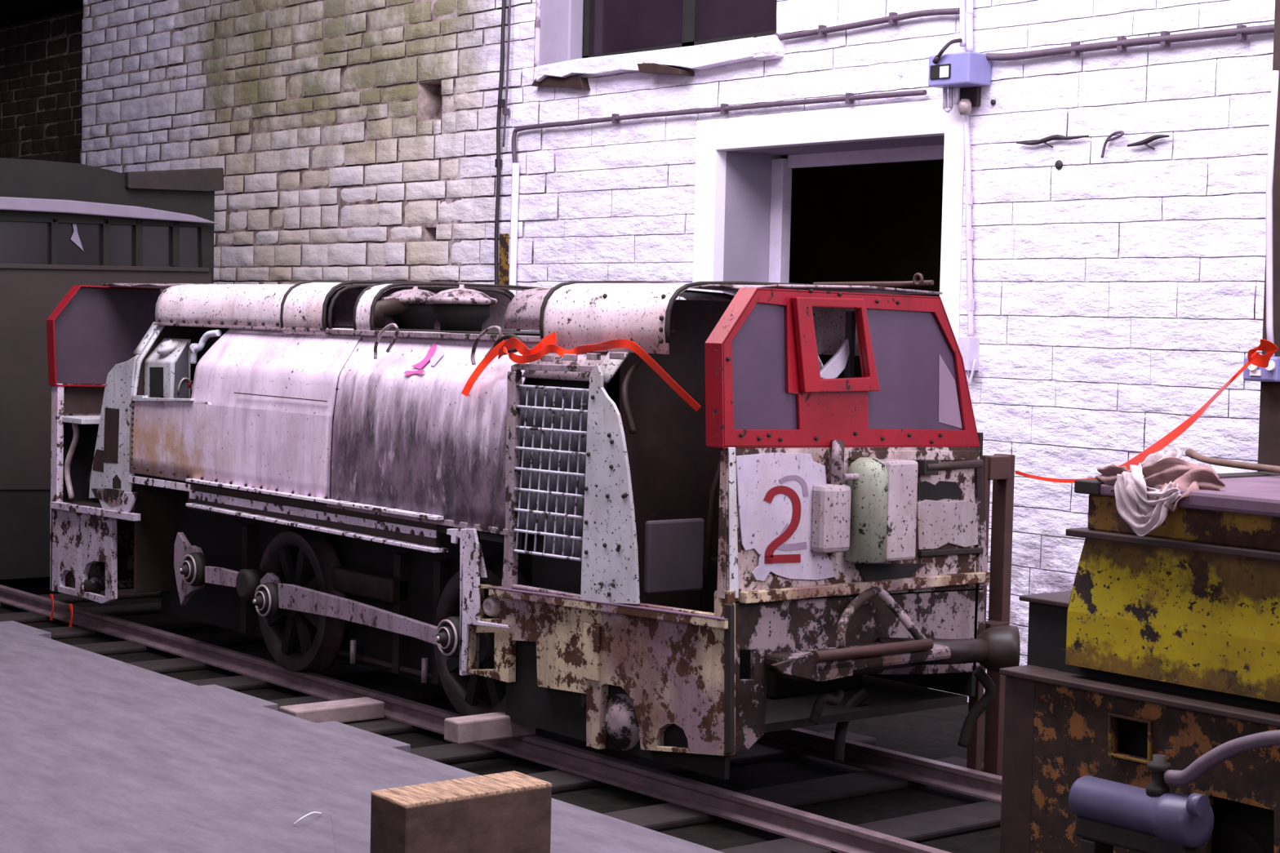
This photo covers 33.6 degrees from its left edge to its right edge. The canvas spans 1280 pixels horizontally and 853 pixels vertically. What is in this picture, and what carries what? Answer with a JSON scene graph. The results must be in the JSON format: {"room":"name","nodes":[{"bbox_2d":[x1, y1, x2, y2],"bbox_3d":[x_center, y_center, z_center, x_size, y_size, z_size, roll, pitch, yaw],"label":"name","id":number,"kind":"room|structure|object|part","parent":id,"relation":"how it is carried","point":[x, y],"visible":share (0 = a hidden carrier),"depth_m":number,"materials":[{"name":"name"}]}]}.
{"room":"train shed","nodes":[
{"label":"train shed","id":0,"kind":"room"},
{"bbox_2d":[0,8,83,163],"bbox_3d":[-4.998,-1.751,18.689,0.333,4.800,3.400,-1,4,-39],"label":"wall","id":1,"kind":"structure","parent":0,"point":[41,60],"depth_m":18.79,"materials":[{"name":"brick"}]},
{"bbox_2d":[0,0,83,27],"bbox_3d":[-7.498,-3.890,16.751,7.300,0.650,6.600,-1,4,-39],"label":"ceiling","id":2,"kind":"structure","parent":0,"point":[11,11],"depth_m":18.22,"materials":[{"name":"black"}]},
{"bbox_2d":[0,577,1000,852],"bbox_3d":[-3.114,1.177,10.083,12.600,0.100,23.000,-1,4,-39],"label":"floor","id":3,"kind":"structure","parent":0,"point":[931,734],"depth_m":8.13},
{"bbox_2d":[0,580,50,591],"bbox_3d":[-3.645,0.963,12.811,1.890,0.030,0.220,-1,4,-39],"label":"sleeper","id":4,"kind":"object","parent":3,"relation":"on","point":[46,584],"visible":0.2,"depth_m":12.73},
{"bbox_2d":[0,588,161,608],"bbox_3d":[-3.248,0.994,12.369,1.830,0.030,0.220,-1,4,-39],"label":"sleeper","id":5,"kind":"object","parent":3,"relation":"on","point":[122,593],"visible":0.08,"depth_m":12.39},
{"bbox_2d":[0,602,165,623],"bbox_3d":[-2.881,1.028,11.867,1.890,0.030,0.220,-1,4,-39],"label":"sleeper","id":6,"kind":"object","parent":3,"relation":"on","point":[156,607],"visible":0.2,"depth_m":11.74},
{"bbox_2d":[39,617,217,639],"bbox_3d":[-2.496,1.060,11.392,1.890,0.030,0.220,-1,4,-39],"label":"sleeper","id":7,"kind":"object","parent":3,"relation":"on","point":[59,633],"visible":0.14,"depth_m":11.23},
{"bbox_2d":[71,631,264,655],"bbox_3d":[-2.100,1.092,10.950,1.830,0.030,0.220,-1,4,-39],"label":"sleeper","id":8,"kind":"object","parent":3,"relation":"on","point":[231,637],"visible":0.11,"depth_m":10.62,"materials":[{"name":"wood"}]},
{"bbox_2d":[127,647,302,673],"bbox_3d":[-1.734,1.125,10.450,1.890,0.030,0.220,-1,4,-39],"label":"sleeper","id":9,"kind":"object","parent":3,"relation":"on","point":[178,664],"visible":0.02,"depth_m":10.03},
{"bbox_2d":[184,664,398,691],"bbox_3d":[-1.361,1.157,9.990,1.890,0.030,0.220,-1,4,-39],"label":"sleeper","id":10,"kind":"object","parent":3,"relation":"on","point":[237,683],"visible":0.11,"depth_m":9.70,"materials":[{"name":"wood"}]},
{"bbox_2d":[266,683,447,711],"bbox_3d":[-0.951,1.189,9.531,1.830,0.030,0.220,-1,4,-39],"label":"sleeper","id":11,"kind":"object","parent":3,"relation":"on","point":[428,691],"visible":0.11,"depth_m":9.40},
{"bbox_2d":[0,622,723,852],"bbox_3d":[-2.398,1.304,5.067,5.404,0.180,12.300,-1,4,-39],"label":"platform","id":12,"kind":"object","parent":3,"relation":"on","point":[99,753],"visible":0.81,"depth_m":7.09,"materials":[{"name":"concrete"}]},
{"bbox_2d":[0,621,51,639],"bbox_3d":[-3.128,0.996,10.152,0.461,0.044,0.459,-1,4,-39],"label":"batten","id":13,"kind":"object","parent":12,"relation":"attached to","point":[13,624],"visible":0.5,"depth_m":10.22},
{"bbox_2d":[101,812,335,852],"bbox_3d":[-1.398,1.188,5.970,1.149,0.006,0.880,1,3,-5],"label":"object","id":14,"kind":"object","parent":12,"relation":"on","point":[313,833],"visible":0.97,"depth_m":6.10,"materials":[{"name":"concrete"}]},
{"bbox_2d":[293,812,321,825],"bbox_3d":[-0.983,1.161,6.329,0.024,0.024,0.158,2,3,22],"label":"splinter","id":15,"kind":"object","parent":14,"relation":"on","point":[298,820],"visible":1,"depth_m":6.29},
{"bbox_2d":[199,684,277,711],"bbox_3d":[-1.777,1.111,8.477,0.454,0.044,0.530,-1,4,-39],"label":"batten","id":16,"kind":"object","parent":12,"relation":"attached to","point":[220,689],"visible":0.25,"depth_m":8.56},
{"bbox_2d":[317,720,410,753],"bbox_3d":[-1.177,1.161,7.742,0.463,0.044,0.534,-1,4,-39],"label":"batten","id":17,"kind":"object","parent":12,"relation":"attached to","point":[358,732],"visible":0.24,"depth_m":7.82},
{"bbox_2d":[369,770,551,852],"bbox_3d":[-0.498,1.110,5.937,0.499,0.207,0.192,-1,4,-39],"label":"block","id":18,"kind":"object","parent":12,"relation":"on","point":[509,811],"visible":1,"depth_m":5.86,"materials":[{"name":"wood"}]},
{"bbox_2d":[342,705,492,736],"bbox_3d":[-0.601,1.221,9.051,1.890,0.030,0.220,-1,4,-39],"label":"sleeper","id":19,"kind":"object","parent":3,"relation":"on","point":[384,726],"visible":0.02,"depth_m":8.63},
{"bbox_2d":[279,697,384,723],"bbox_3d":[-1.258,1.169,8.681,0.420,0.070,0.140,-1,4,-39],"label":"timber packing","id":20,"kind":"object","parent":19,"relation":"on","point":[357,709],"visible":0.74,"depth_m":8.64,"materials":[{"name":"wood"}]},
{"bbox_2d":[0,584,950,852],"bbox_3d":[-0.731,1.192,8.471,0.090,0.080,15.500,-1,4,-39],"label":"rail","id":21,"kind":"object","parent":3,"relation":"on","point":[813,829],"visible":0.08,"depth_m":7.95,"materials":[{"name":"metal"}]},
{"bbox_2d":[0,157,223,580],"bbox_3d":[-4.444,-0.422,13.528,2.324,2.463,3.130,-1,4,-39],"label":"train car","id":22,"kind":"object","parent":21,"relation":"on","point":[64,225],"visible":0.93,"depth_m":12.40,"materials":[{"name":"metal"}]},
{"bbox_3d":[-3.403,-0.931,12.391,1.950,0.059,0.030,-1,4,-39],"label":"waist rail","id":23,"kind":"part","parent":22,"relation":"part of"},
{"bbox_3d":[-3.406,-0.271,12.447,1.984,1.350,0.010,-1,4,-39],"label":"panel","id":24,"kind":"part","parent":22,"relation":"part of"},
{"bbox_2d":[444,711,535,744],"bbox_3d":[-0.565,1.134,8.018,0.360,0.085,0.100,-1,4,-39],"label":"timber packing","id":25,"kind":"object","parent":21,"relation":"on","point":[492,726],"visible":0.75,"depth_m":7.95,"materials":[{"name":"wood"}]},
{"bbox_2d":[46,272,1020,780],"bbox_3d":[-0.845,0.232,9.316,1.404,1.808,5.713,-1,4,-39],"label":"locomotive","id":26,"kind":"object","parent":21,"relation":"on","point":[571,545],"visible":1,"depth_m":7.87,"materials":[{"name":"white paint"}]},
{"bbox_2d":[49,594,53,620],"bbox_3d":[-3.081,0.950,11.126,0.008,0.139,0.068,0,3,-32],"label":"tape","id":27,"kind":"object","parent":26,"relation":"hanging from","point":[51,595],"visible":1,"depth_m":11.12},
{"bbox_3d":[-3.052,0.085,11.115,0.036,0.620,0.080,-1,4,-39],"label":"corner post","id":28,"kind":"part","parent":26,"relation":"part of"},
{"bbox_2d":[68,603,72,627],"bbox_3d":[-2.932,0.978,10.942,0.008,0.123,0.067,0,3,-31],"label":"tape","id":29,"kind":"object","parent":26,"relation":"hanging from","point":[70,605],"visible":1,"depth_m":10.94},
{"bbox_3d":[-2.968,0.176,11.103,0.093,0.412,0.056,3,3,29],"label":"control lever","id":30,"kind":"part","parent":26,"relation":"part of","materials":[{"name":"metal"}]},
{"bbox_2d":[62,415,100,424],"bbox_3d":[-2.619,-0.039,11.290,0.880,0.030,0.300,-1,4,-39],"label":"shelf","id":31,"kind":"object","parent":26,"relation":"attached to","point":[66,420],"depth_m":10.98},
{"bbox_3d":[-2.859,0.651,10.893,0.030,0.463,0.760,-1,4,-39],"label":"frame","id":32,"kind":"part","parent":26,"relation":"part of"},
{"bbox_3d":[-2.599,0.310,11.536,1.250,1.110,0.020,-1,4,-39],"label":"plate","id":33,"kind":"part","parent":26,"relation":"part of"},
{"bbox_3d":[-2.601,-0.476,11.469,1.217,0.525,0.006,-1,4,-39],"label":"pane","id":34,"kind":"part","parent":26,"relation":"part of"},
{"bbox_3d":[-2.626,0.037,10.559,0.012,0.785,0.503,-1,4,-39],"label":"cab plate","id":35,"kind":"part","parent":26,"relation":"part of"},
{"bbox_3d":[-2.415,-0.304,10.415,0.171,0.418,0.045,-1,4,-39],"label":"opening frame","id":36,"kind":"part","parent":26,"relation":"part of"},
{"bbox_3d":[-2.270,-0.127,10.114,0.030,0.037,0.612,-1,4,-39],"label":"opening sill","id":37,"kind":"part","parent":26,"relation":"part of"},
{"bbox_3d":[-2.304,-0.264,10.343,0.106,0.329,0.292,-1,4,-39],"label":"header tank","id":38,"kind":"part","parent":26,"relation":"part of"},
{"bbox_3d":[-2.209,-0.251,10.229,0.082,0.318,0.004,-1,4,-39],"label":"tank","id":39,"kind":"part","parent":26,"relation":"part of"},
{"bbox_2d":[186,380,193,387],"bbox_3d":[-2.123,-0.200,10.013,0.029,0.038,0.016,2,3,13],"label":"tap","id":40,"kind":"object","parent":26,"relation":"on","point":[190,382],"depth_m":10.01,"materials":[{"name":"red paint"}]},
{"bbox_3d":[-1.891,0.692,9.695,0.028,0.082,0.364,-1,4,-39],"label":"coupling rod","id":41,"kind":"part","parent":26,"relation":"part of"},
{"bbox_2d":[128,328,508,535],"bbox_3d":[-1.427,-0.052,9.190,0.182,0.751,3.185,-1,4,-39],"label":"hood","id":42,"kind":"object","parent":26,"relation":"attached to","point":[411,450],"depth_m":8.94,"materials":[{"name":"metal"}]},
{"bbox_2d":[133,474,533,542],"bbox_3d":[-1.045,0.329,9.613,1.250,0.025,3.240,-1,4,-39],"label":"tray","id":43,"kind":"object","parent":26,"relation":"on","point":[406,525],"depth_m":8.91,"materials":[{"name":"metal"}]},
{"bbox_3d":[-1.358,0.650,9.407,0.025,0.740,3.300,-1,4,-39],"label":"frame","id":44,"kind":"part","parent":26,"relation":"part of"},
{"bbox_3d":[-1.171,0.773,8.806,0.028,0.112,1.295,-1,4,-39],"label":"coupling rod","id":45,"kind":"part","parent":26,"relation":"part of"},
{"bbox_3d":[-1.058,1.010,8.966,0.027,0.027,1.300,-1,4,-39],"label":"brake rod","id":46,"kind":"part","parent":26,"relation":"part of","materials":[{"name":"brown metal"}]},
{"bbox_3d":[-0.991,-0.581,9.360,0.300,0.082,0.300,-1,4,-39],"label":"filter lid","id":47,"kind":"part","parent":26,"relation":"part of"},
{"bbox_3d":[-0.846,-0.369,8.572,0.050,0.022,1.587,-1,4,-39],"label":"cowl rail","id":48,"kind":"part","parent":26,"relation":"part of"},
{"bbox_3d":[-0.824,-0.010,8.465,0.182,0.736,1.298,-1,4,-39],"label":"corrugated hood panel","id":49,"kind":"part","parent":26,"relation":"part of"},
{"bbox_3d":[-0.736,-0.545,8.759,0.300,0.082,0.300,-1,4,-39],"label":"filter lid","id":50,"kind":"part","parent":26,"relation":"part of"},
{"bbox_3d":[-0.618,0.668,8.076,0.014,0.555,0.426,-1,4,-39],"label":"angle post","id":51,"kind":"part","parent":26,"relation":"part of","materials":[{"name":"metal"}]},
{"bbox_2d":[512,384,588,561],"bbox_3d":[-0.327,0.166,7.770,0.056,0.628,0.508,-1,4,-39],"label":"radiator grille","id":52,"kind":"object","parent":26,"relation":"attached to","point":[550,424],"depth_m":7.76,"materials":[{"name":"metal"}]},
{"bbox_2d":[327,325,822,369],"bbox_3d":[-0.426,-0.062,9.703,0.177,0.736,3.645,-1,4,-39],"label":"hood","id":53,"kind":"object","parent":26,"relation":"attached to","point":[819,336],"depth_m":8.26,"materials":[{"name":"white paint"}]},
{"bbox_2d":[461,332,701,411],"bbox_3d":[-0.280,-0.210,7.680,1.196,0.263,0.158,4,4,42],"label":"barrier tape","id":54,"kind":"object","parent":26,"relation":"attached to","point":[547,345],"visible":1,"depth_m":7.76,"materials":[{"name":"plastic"}]},
{"bbox_3d":[-0.186,0.820,7.595,0.035,0.643,1.571,-1,4,-39],"label":"frame","id":55,"kind":"part","parent":26,"relation":"part of","materials":[{"name":"beige paint"}]},
{"bbox_3d":[-0.097,0.209,7.435,0.014,0.851,0.324,-1,4,-39],"label":"cab plate","id":56,"kind":"part","parent":26,"relation":"part of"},
{"bbox_3d":[-0.102,0.908,7.543,0.020,0.470,1.260,-1,4,-39],"label":"frame","id":57,"kind":"part","parent":26,"relation":"part of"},
{"bbox_3d":[0.025,-0.165,7.562,0.196,0.383,0.085,0,3,-32],"label":"edge trim","id":58,"kind":"part","parent":26,"relation":"part of","materials":[{"name":"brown metal"}]},
{"bbox_3d":[0.293,0.832,6.970,0.020,0.498,0.051,-1,4,-39],"label":"corner post","id":59,"kind":"part","parent":26,"relation":"part of","materials":[{"name":"metal"}]},
{"bbox_3d":[0.493,0.306,7.137,0.471,0.440,0.006,-1,4,-39],"label":"number panel","id":60,"kind":"part","parent":26,"relation":"part of","materials":[{"name":"paint"}]},
{"bbox_2d":[810,484,851,553],"bbox_3d":[0.649,0.312,7.224,0.135,0.232,0.075,-1,4,-39],"label":"box","id":61,"kind":"object","parent":26,"relation":"attached to","point":[830,504],"depth_m":7.19,"materials":[{"name":"paint"}]},
{"bbox_2d":[819,338,849,378],"bbox_3d":[0.667,-0.231,7.365,0.154,0.146,0.020,-1,4,-39],"label":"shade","id":62,"kind":"object","parent":26,"relation":"hanging from","point":[833,367],"depth_m":7.37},
{"bbox_3d":[0.670,-0.277,7.224,0.407,0.321,0.026,-1,4,-39],"label":"hatch frame","id":63,"kind":"part","parent":26,"relation":"part of","materials":[{"name":"red paint"}]},
{"bbox_3d":[0.738,-0.281,7.465,0.020,0.250,0.030,-1,4,-39],"label":"post","id":64,"kind":"part","parent":26,"relation":"part of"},
{"bbox_3d":[0.769,0.818,7.339,0.700,0.050,0.100,-1,4,-39],"label":"buffer plate","id":65,"kind":"part","parent":26,"relation":"part of","materials":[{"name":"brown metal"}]},
{"bbox_3d":[0.768,0.334,7.383,1.269,0.551,0.020,-1,4,-39],"label":"plate","id":66,"kind":"part","parent":26,"relation":"part of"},
{"bbox_3d":[0.774,0.826,7.421,1.278,0.518,0.020,-1,4,-39],"label":"plate","id":67,"kind":"part","parent":26,"relation":"part of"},
{"bbox_3d":[0.820,-0.520,7.532,0.525,0.052,0.030,4,4,43],"label":"roof rod","id":68,"kind":"part","parent":26,"relation":"part of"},
{"bbox_3d":[1.022,0.145,7.536,0.075,0.054,0.040,-1,4,-39],"label":"lock plate","id":69,"kind":"part","parent":26,"relation":"part of","materials":[{"name":"metal"}]},
{"bbox_3d":[1.110,0.349,7.640,0.329,0.182,0.008,-1,4,-39],"label":"plate","id":70,"kind":"part","parent":26,"relation":"part of","materials":[{"name":"paint"}]},
{"bbox_3d":[1.090,0.790,7.502,0.531,0.176,0.176,1,3,-9],"label":"buffer arm","id":71,"kind":"part","parent":26,"relation":"part of"},
{"bbox_3d":[1.123,0.139,7.604,0.291,0.038,0.031,-1,4,-39],"label":"handrail","id":72,"kind":"part","parent":26,"relation":"part of","materials":[{"name":"brown metal"}]},
{"bbox_2d":[999,471,1279,852],"bbox_3d":[2.265,0.777,5.527,1.300,1.180,2.410,-1,4,-39],"label":"machine","id":73,"kind":"object","parent":21,"relation":"on","point":[1165,641],"visible":0.91,"depth_m":5.68,"materials":[{"name":"yellow paint"}]},
{"bbox_3d":[1.585,0.492,6.363,1.090,0.015,0.227,-1,4,-39],"label":"locker lid","id":74,"kind":"part","parent":73,"relation":"part of","materials":[{"name":"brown metal"}]},
{"bbox_3d":[1.315,0.838,5.699,0.012,0.117,0.146,-1,4,-39],"label":"hole frame","id":75,"kind":"part","parent":73,"relation":"part of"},
{"bbox_2d":[1094,446,1225,536],"bbox_3d":[1.388,0.173,5.691,0.231,0.231,0.364,0,3,-17],"label":"rag","id":76,"kind":"object","parent":73,"relation":"on","point":[1136,502],"visible":0.99,"depth_m":5.64,"materials":[{"name":"fabric"}]},
{"bbox_3d":[2.296,1.031,5.495,1.010,0.498,2.195,-1,4,-39],"label":"tank","id":77,"kind":"part","parent":73,"relation":"part of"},
{"bbox_2d":[1184,448,1279,473],"bbox_3d":[1.835,0.113,6.514,0.117,0.027,1.054,1,3,-7],"label":"wooden stick","id":78,"kind":"object","parent":73,"relation":"on","point":[1190,453],"visible":1,"depth_m":6.46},
{"bbox_2d":[410,731,586,764],"bbox_3d":[-0.227,1.253,8.589,1.890,0.030,0.220,-1,4,-39],"label":"sleeper","id":79,"kind":"object","parent":3,"relation":"on","point":[450,753],"visible":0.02,"depth_m":8.17,"materials":[{"name":"wood"}]},
{"bbox_2d":[160,591,1002,804],"bbox_3d":[0.024,1.179,9.080,0.090,0.080,15.500,-1,4,-39],"label":"rail","id":80,"kind":"object","parent":3,"relation":"on","point":[940,775],"visible":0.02,"depth_m":7.90,"materials":[{"name":"metal"}]},
{"bbox_2d":[526,730,875,793],"bbox_3d":[0.183,1.286,8.130,1.830,0.030,0.220,-1,4,-39],"label":"sleeper","id":81,"kind":"object","parent":3,"relation":"on","point":[562,781],"visible":0.24,"depth_m":8.04,"materials":[{"name":"wood"}]},
{"bbox_2d":[602,756,983,831],"bbox_3d":[0.561,1.320,7.615,1.890,0.030,0.220,-1,4,-39],"label":"sleeper","id":82,"kind":"object","parent":3,"relation":"on","point":[664,816],"visible":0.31,"depth_m":7.57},
{"bbox_2d":[718,800,1000,852],"bbox_3d":[0.937,1.352,7.151,1.890,0.030,0.220,-1,4,-39],"label":"sleeper","id":83,"kind":"object","parent":3,"relation":"on","point":[956,820],"visible":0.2,"depth_m":7.12,"materials":[{"name":"wood"}]},
{"bbox_2d":[966,453,1014,776],"bbox_3d":[1.309,0.720,7.934,0.163,1.231,0.085,-1,4,-39],"label":"frame","id":84,"kind":"object","parent":3,"relation":"on","point":[997,468],"visible":0.55,"depth_m":7.94,"materials":[{"name":"metal"}]},
{"bbox_2d":[1015,471,1095,483],"bbox_3d":[1.355,0.159,6.937,0.009,0.124,1.851,1,3,2],"label":"barrier tape","id":85,"kind":"object","parent":84,"relation":"attached to","point":[1042,478],"visible":0.77,"depth_m":7.06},
{"bbox_2d":[1068,729,1279,852],"bbox_3d":[1.364,1.081,5.293,0.142,0.777,0.705,-1,4,-39],"label":"tank","id":86,"kind":"object","parent":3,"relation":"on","point":[1153,819],"visible":1,"depth_m":5.34,"materials":[{"name":"metal"}]},
{"bbox_3d":[1.184,1.262,5.530,0.080,0.383,0.050,-1,4,-39],"label":"leg","id":87,"kind":"part","parent":86,"relation":"part of","materials":[{"name":"metal"}]},
{"bbox_2d":[1257,0,1279,471],"bbox_3d":[2.484,-1.027,7.676,0.260,4.800,0.300,-1,4,-39],"label":"steel column","id":88,"kind":"structure","parent":3,"relation":"on","point":[1268,447],"depth_m":7.70,"materials":[{"name":"metal"}]},
{"bbox_2d":[1243,70,1279,382],"bbox_3d":[2.297,-0.721,7.679,0.155,1.117,0.143,-1,4,-39],"label":"box","id":89,"kind":"object","parent":88,"relation":"attached to","point":[1271,373],"visible":0.88,"depth_m":7.64,"materials":[{"name":"blue plastic"}]},
{"bbox_2d":[1118,338,1278,471],"bbox_3d":[1.822,-0.083,6.900,0.199,0.409,1.724,3,3,27],"label":"barrier tape","id":90,"kind":"object","parent":89,"relation":"attached to","point":[1254,357],"visible":0.93,"depth_m":7.35,"materials":[{"name":"plastic"}]},
{"bbox_3d":[2.215,-0.221,7.676,0.010,0.040,0.040,-1,4,-39],"label":"knob","id":91,"kind":"part","parent":89,"relation":"part of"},
{"bbox_3d":[2.225,-0.195,7.676,0.005,0.021,0.045,-1,4,-39],"label":"label plate","id":92,"kind":"part","parent":89,"relation":"part of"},
{"bbox_3d":[2.261,-0.219,7.619,0.010,0.040,0.040,-1,4,-39],"label":"knob","id":93,"kind":"part","parent":89,"relation":"part of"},
{"bbox_2d":[80,0,1275,702],"bbox_3d":[0.157,-1.282,11.685,0.633,4.801,14.040,-1,4,-39],"label":"wall","id":94,"kind":"structure","parent":0,"point":[1115,295],"depth_m":10.32,"materials":[{"name":"brick"}]},
{"bbox_2d":[494,0,506,284],"bbox_3d":[-0.798,-2.214,12.330,0.032,3.009,0.065,-1,4,-39],"label":"cable","id":95,"kind":"object","parent":94,"relation":"attached to","point":[501,102],"visible":0.96,"depth_m":12.36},
{"bbox_2d":[498,233,510,284],"bbox_3d":[-0.788,-0.833,12.398,0.038,0.586,0.081,-1,4,-39],"label":"strip","id":96,"kind":"object","parent":94,"relation":"attached to","point":[504,265],"visible":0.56,"depth_m":12.37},
{"bbox_2d":[502,0,511,146],"bbox_3d":[-0.752,-2.663,12.263,0.032,2.082,0.061,-1,4,-39],"label":"cable","id":97,"kind":"object","parent":94,"relation":"attached to","point":[505,110],"visible":1,"depth_m":12.29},
{"bbox_2d":[508,163,519,295],"bbox_3d":[-0.729,-1.112,12.260,0.042,0.815,0.052,-1,4,-39],"label":"pipe","id":98,"kind":"object","parent":94,"relation":"attached to","point":[515,166],"visible":0.89,"depth_m":12.24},
{"bbox_2d":[531,75,590,90],"bbox_3d":[-0.436,-1.923,11.922,0.080,0.101,0.493,-1,4,-39],"label":"lintel","id":99,"kind":"object","parent":94,"relation":"attached to","point":[570,82],"visible":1,"depth_m":11.84,"materials":[{"name":"brown wood"}]},
{"bbox_2d":[539,0,583,65],"bbox_3d":[-0.441,-2.533,12.058,0.100,0.966,0.286,-1,4,-39],"label":"trim","id":100,"kind":"structure","parent":94,"relation":"attached to","point":[561,37],"depth_m":11.99,"materials":[{"name":"paint"}]},
{"bbox_2d":[536,36,755,81],"bbox_3d":[0.031,-1.936,11.329,0.120,0.129,1.833,-1,4,-39],"label":"window sill","id":101,"kind":"structure","parent":94,"relation":"attached to","point":[708,55],"depth_m":11.12,"materials":[{"name":"paint"}]},
{"bbox_2d":[637,62,694,75],"bbox_3d":[0.135,-1.875,11.153,0.100,0.084,0.361,-1,4,-39],"label":"lintel","id":102,"kind":"object","parent":94,"relation":"attached to","point":[649,68],"visible":0.98,"depth_m":11.11,"materials":[{"name":"brown wood"}]},
{"bbox_2d":[582,0,778,57],"bbox_3d":[0.435,-2.585,11.506,0.570,1.366,2.239,-1,4,-39],"label":"window","id":103,"kind":"structure","parent":94,"relation":"in","point":[611,27],"depth_m":11.44,"materials":[{"name":"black glass"}]},
{"bbox_3d":[-0.004,-2.522,11.636,0.008,0.926,0.820,-1,4,-39],"label":"pane","id":104,"kind":"part","parent":103,"relation":"part of","materials":[{"name":"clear glass"}]},
{"bbox_3d":[0.546,-2.475,10.956,0.008,0.926,0.733,-1,4,-39],"label":"pane","id":105,"kind":"part","parent":103,"relation":"part of","materials":[{"name":"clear glass"}]},
{"bbox_2d":[511,89,927,163],"bbox_3d":[0.287,-1.539,11.002,0.032,0.243,3.252,-1,4,-39],"label":"power cable","id":106,"kind":"object","parent":94,"relation":"attached to","point":[849,98],"visible":1,"depth_m":10.82,"materials":[{"name":"plastic"}]},
{"bbox_2d":[751,34,786,60],"bbox_3d":[0.655,-1.886,10.572,0.140,0.113,0.184,-1,4,-39],"label":"stone block","id":107,"kind":"object","parent":94,"relation":"attached to","point":[767,47],"visible":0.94,"depth_m":10.50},
{"bbox_2d":[692,97,964,692],"bbox_3d":[0.877,-0.171,10.398,0.080,2.745,1.869,-1,4,-39],"label":"trim","id":108,"kind":"structure","parent":94,"relation":"attached to","point":[926,117],"depth_m":10.26,"materials":[{"name":"white paint"}]},
{"bbox_2d":[723,135,944,295],"bbox_3d":[1.068,-0.153,10.528,0.380,2.704,1.789,-1,4,-39],"label":"door frame","id":109,"kind":"structure","parent":94,"relation":"in","point":[748,171],"depth_m":11.05,"materials":[{"name":"paint"}]},
{"bbox_2d":[768,144,944,283],"bbox_3d":[1.188,-0.095,10.628,0.070,2.584,1.589,-1,4,-39],"label":"door frame","id":110,"kind":"structure","parent":94,"relation":"attached to","point":[781,168],"depth_m":11.10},
{"bbox_2d":[773,7,959,39],"bbox_3d":[1.058,-1.904,10.038,0.035,0.069,1.234,-1,4,-39],"label":"power cable","id":111,"kind":"object","parent":94,"relation":"attached to","point":[893,17],"visible":1,"depth_m":9.99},
{"bbox_2d":[928,38,991,115],"bbox_3d":[1.421,-1.570,9.493,0.186,0.346,0.247,-1,4,-39],"label":"switch box","id":112,"kind":"object","parent":94,"relation":"attached to","point":[967,71],"visible":1,"depth_m":9.45,"materials":[{"name":"blue plastic"}]},
{"bbox_3d":[1.342,-1.587,9.484,0.008,0.061,0.119,-1,4,-39],"label":"plate","id":113,"kind":"part","parent":112,"relation":"part of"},
{"bbox_3d":[1.356,-1.581,9.458,0.004,0.049,0.050,-1,4,-39],"label":"label plate","id":114,"kind":"part","parent":112,"relation":"part of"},
{"bbox_3d":[1.381,-1.683,9.505,0.143,0.124,0.076,-1,4,-39],"label":"lever","id":115,"kind":"part","parent":112,"relation":"part of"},
{"bbox_2d":[959,0,965,46],"bbox_3d":[1.449,-2.305,9.549,0.032,1.185,0.095,-1,4,-39],"label":"conduit","id":116,"kind":"object","parent":94,"relation":"attached to","point":[962,2],"visible":1,"depth_m":9.54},
{"bbox_2d":[962,115,974,336],"bbox_3d":[1.476,-0.913,9.552,0.027,1.012,0.102,-1,4,-39],"label":"conduit","id":117,"kind":"object","parent":94,"relation":"attached to","point":[969,195],"visible":1,"depth_m":9.54,"materials":[{"name":"plastic"}]},
{"bbox_2d":[958,337,980,384],"bbox_3d":[1.487,-0.295,9.545,0.080,0.214,0.087,-1,4,-39],"label":"junction box","id":118,"kind":"object","parent":94,"relation":"attached to","point":[969,347],"visible":0.95,"depth_m":9.52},
{"bbox_2d":[965,0,973,51],"bbox_3d":[1.475,-2.285,9.517,0.032,1.205,0.093,-1,4,-39],"label":"conduit","id":119,"kind":"object","parent":94,"relation":"attached to","point":[969,3],"visible":0.97,"depth_m":9.51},
{"bbox_2d":[990,99,995,104],"bbox_3d":[1.583,-1.445,9.461,0.042,0.024,0.023,-1,4,-39],"label":"plug","id":120,"kind":"object","parent":94,"relation":"attached to","point":[993,101],"visible":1,"depth_m":9.45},
{"bbox_2d":[1015,134,1088,147],"bbox_3d":[1.780,-1.232,9.172,0.022,0.056,0.399,-1,4,-39],"label":"twig","id":121,"kind":"object","parent":94,"relation":"attached to","point":[1053,137],"visible":1,"depth_m":9.17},
{"bbox_2d":[1054,160,1064,168],"bbox_3d":[1.820,-1.131,9.175,0.042,0.039,0.039,-1,4,-39],"label":"plug","id":122,"kind":"object","parent":94,"relation":"attached to","point":[1059,164],"visible":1,"depth_m":9.16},
{"bbox_2d":[1100,130,1124,158],"bbox_3d":[1.986,-1.185,8.916,0.023,0.108,0.129,0,3,-28],"label":"wire loop","id":123,"kind":"object","parent":94,"relation":"hanging from","point":[1108,138],"visible":1,"depth_m":8.92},
{"bbox_2d":[984,24,1274,60],"bbox_3d":[2.054,-1.593,8.811,0.037,0.067,1.635,-1,4,-39],"label":"power cable","id":124,"kind":"object","parent":94,"relation":"attached to","point":[1241,32],"visible":0.96,"depth_m":8.79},
{"bbox_2d":[1126,134,1169,150],"bbox_3d":[2.100,-1.173,8.776,0.022,0.061,0.209,-1,4,-39],"label":"twig","id":125,"kind":"object","parent":94,"relation":"attached to","point":[1148,140],"visible":1,"depth_m":8.77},
{"bbox_2d":[781,155,943,378],"bbox_3d":[2.107,-0.543,11.342,2.250,3.550,4.789,-1,4,-39],"label":"doorway opening","id":126,"kind":"structure","parent":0,"point":[873,222],"depth_m":13.50,"materials":[{"name":"black"}]}
]}

